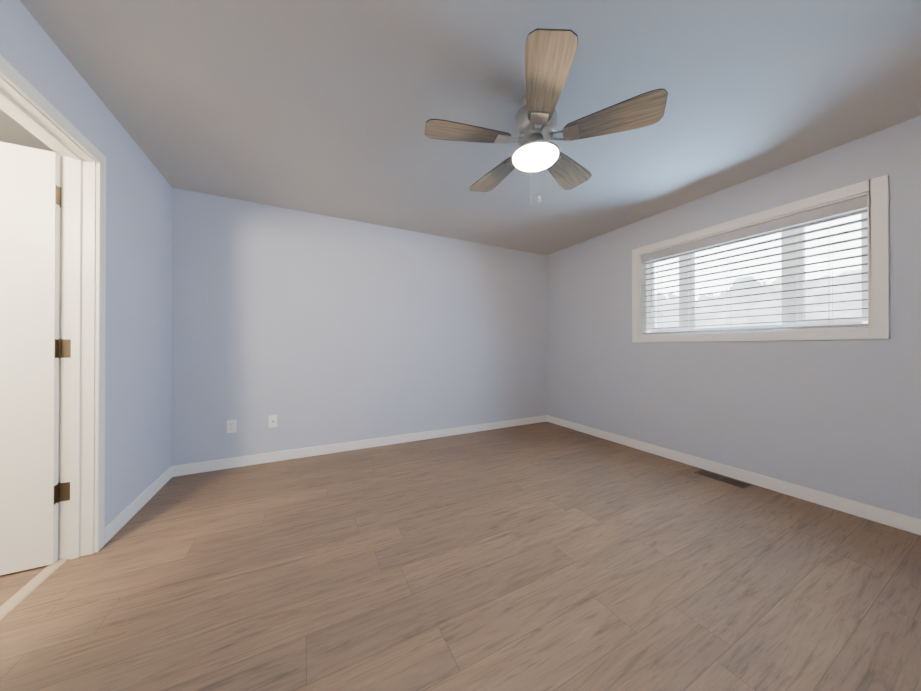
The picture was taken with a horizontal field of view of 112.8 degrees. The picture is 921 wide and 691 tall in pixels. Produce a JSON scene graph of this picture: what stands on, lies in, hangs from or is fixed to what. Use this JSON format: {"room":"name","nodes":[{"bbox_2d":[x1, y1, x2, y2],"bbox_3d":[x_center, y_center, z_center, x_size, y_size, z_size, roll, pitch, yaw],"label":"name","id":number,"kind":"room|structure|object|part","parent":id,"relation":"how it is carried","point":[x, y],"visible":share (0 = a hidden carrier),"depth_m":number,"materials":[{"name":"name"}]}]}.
{"room":"empty bedroom","nodes":[
{"label":"empty bedroom","id":0,"kind":"room"},
{"bbox_2d":[0,0,171,525],"bbox_3d":[-1.522,-0.123,0.682,0.120,2.440,4.210,0,0,-27],"label":"wall","id":1,"kind":"structure","parent":0,"point":[138,345],"depth_m":1.91,"materials":[{"name":"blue paint"}]},
{"bbox_2d":[0,142,71,574],"bbox_3d":[-2.378,0.060,1.371,0.850,2.060,0.179,0,0,-27],"label":"door leaf","id":2,"kind":"structure","parent":1,"relation":"in","point":[29,310],"depth_m":1.49,"materials":[{"name":"white paint"}]},
{"bbox_3d":[-2.028,-0.005,1.558,0.056,1.616,0.044,0,0,-27],"label":"door jamb hinges","id":3,"kind":"part","parent":2,"relation":"part of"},
{"bbox_2d":[0,55,105,619],"bbox_3d":[-1.812,0.027,1.230,0.164,2.145,0.944,0,0,-27],"label":"door frame","id":4,"kind":"structure","parent":1,"relation":"attached to","point":[78,312],"depth_m":1.58,"materials":[{"name":"white paint"}]},
{"bbox_2d":[104,465,175,544],"bbox_3d":[-2.191,1.058,2.112,0.013,0.090,0.962,0,0,-27],"label":"baseboard","id":5,"kind":"structure","parent":1,"relation":"attached to","point":[117,523],"depth_m":2.01,"materials":[{"name":"white paint"}]},
{"bbox_2d":[171,188,546,465],"bbox_3d":[-1.118,-0.112,3.330,5.714,2.440,0.120,0,0,-27],"label":"wall","id":6,"kind":"structure","parent":0,"point":[308,329],"depth_m":3.17,"materials":[{"name":"grey paint"}]},
{"bbox_2d":[227,419,236,432],"bbox_3d":[-2.068,0.731,2.762,0.071,0.115,0.008,0,0,-27],"label":"duplex electrical outlet","id":7,"kind":"object","parent":6,"relation":"attached to","point":[231,426],"visible":1,"depth_m":2.76,"materials":[{"name":"white plastic"}]},
{"bbox_2d":[268,415,276,427],"bbox_3d":[-1.784,0.721,2.905,0.071,0.115,0.016,0,0,-27],"label":"outlet","id":8,"kind":"object","parent":6,"relation":"attached to","point":[272,420],"visible":1,"depth_m":2.91,"materials":[{"name":"white plastic"}]},
{"bbox_2d":[176,415,547,475],"bbox_3d":[-0.582,1.064,3.530,4.180,0.090,0.016,0,0,-27],"label":"baseboard","id":9,"kind":"structure","parent":6,"relation":"attached to","point":[192,468],"depth_m":3.17,"materials":[{"name":"white paint"}]},
{"bbox_2d":[0,421,920,690],"bbox_3d":[-0.122,1.130,1.403,5.714,0.060,4.450,0,0,-27],"label":"floor","id":10,"kind":"structure","parent":0,"point":[544,556],"depth_m":1.41,"materials":[{"name":"brown wood"}]},
{"bbox_2d":[694,470,750,487],"bbox_3d":[2.165,1.103,2.538,0.125,0.004,0.335,0,0,-27],"label":"floor vent","id":11,"kind":"object","parent":10,"relation":"in","point":[723,479],"visible":1,"depth_m":2.53,"materials":[{"name":"brown metal"}]},
{"bbox_2d":[0,0,920,254],"bbox_3d":[-0.122,-1.390,1.414,5.714,0.100,4.450,0,0,-27],"label":"ceiling","id":12,"kind":"structure","parent":0,"point":[327,107],"depth_m":1.62,"materials":[{"name":"paint"}]},
{"bbox_2d":[424,28,667,206],"bbox_3d":[0.388,-1.020,1.697,1.171,0.637,1.120,0,0,-27],"label":"ceiling fan","id":13,"kind":"object","parent":12,"relation":"hanging from","point":[549,56],"visible":1,"depth_m":1.53,"materials":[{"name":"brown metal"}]},
{"label":"blade","id":14,"kind":"part","parent":13,"relation":"part of","materials":[{"name":"brown wood"}]},
{"bbox_3d":[0.230,-1.106,1.994,0.190,0.006,0.447,-11,5,-28],"label":"blade","id":15,"kind":"part","parent":13,"relation":"part of","materials":[{"name":"brown wood"}]},
{"bbox_3d":[0.407,-1.232,1.666,0.228,0.214,0.228,0,0,-27],"label":"motor","id":16,"kind":"part","parent":13,"relation":"part of","materials":[{"name":"silver metal"}]},
{"bbox_3d":[0.357,-1.109,1.295,0.190,0.006,0.447,10,1,8],"label":"blade","id":17,"kind":"part","parent":13,"relation":"part of","materials":[{"name":"brown wood"}]},
{"bbox_3d":[0.665,-1.106,1.935,0.190,0.006,0.447,-14,-10,43],"label":"blade","id":18,"kind":"part","parent":13,"relation":"part of","materials":[{"name":"brown wood"}]},
{"bbox_3d":[0.744,-1.108,1.503,0.447,0.006,0.190,0,-10,26],"label":"blade","id":19,"kind":"part","parent":13,"relation":"part of","materials":[{"name":"brown wood"}]},
{"bbox_2d":[547,116,920,518],"bbox_3d":[2.326,-0.115,2.677,0.200,2.440,4.210,0,0,-27],"label":"wall","id":20,"kind":"structure","parent":0,"point":[841,418],"depth_m":2.36,"materials":[{"name":"grey paint"}]},
{"bbox_2d":[548,416,920,534],"bbox_3d":[2.236,1.060,2.616,0.016,0.090,4.140,0,0,-27],"label":"baseboard","id":21,"kind":"structure","parent":20,"relation":"attached to","point":[893,519],"depth_m":2.33,"materials":[{"name":"white paint"}]},
{"bbox_2d":[632,175,888,341],"bbox_3d":[2.328,-0.540,2.640,0.201,1.011,1.636,0,0,-27],"label":"window unit","id":22,"kind":"structure","parent":20,"relation":"in","point":[871,205],"depth_m":2.32,"materials":[{"name":"white paint"}]},
{"bbox_3d":[2.385,-0.540,2.670,0.006,0.801,1.431,0,0,-27],"label":"glass","id":23,"kind":"part","parent":22,"relation":"part of","materials":[{"name":"clear glass"}]},
{"bbox_3d":[2.384,-0.540,2.669,0.076,0.850,1.480,0,0,-27],"label":"frame","id":24,"kind":"part","parent":22,"relation":"part of","materials":[{"name":"white plastic"}]},
{"label":"outside","id":25,"kind":"structure","parent":0,"visible":0},
{"bbox_2d":[655,214,861,328],"bbox_3d":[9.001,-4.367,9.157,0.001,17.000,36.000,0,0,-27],"label":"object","id":26,"kind":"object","parent":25,"point":[843,297],"depth_m":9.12,"materials":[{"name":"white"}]}
]}

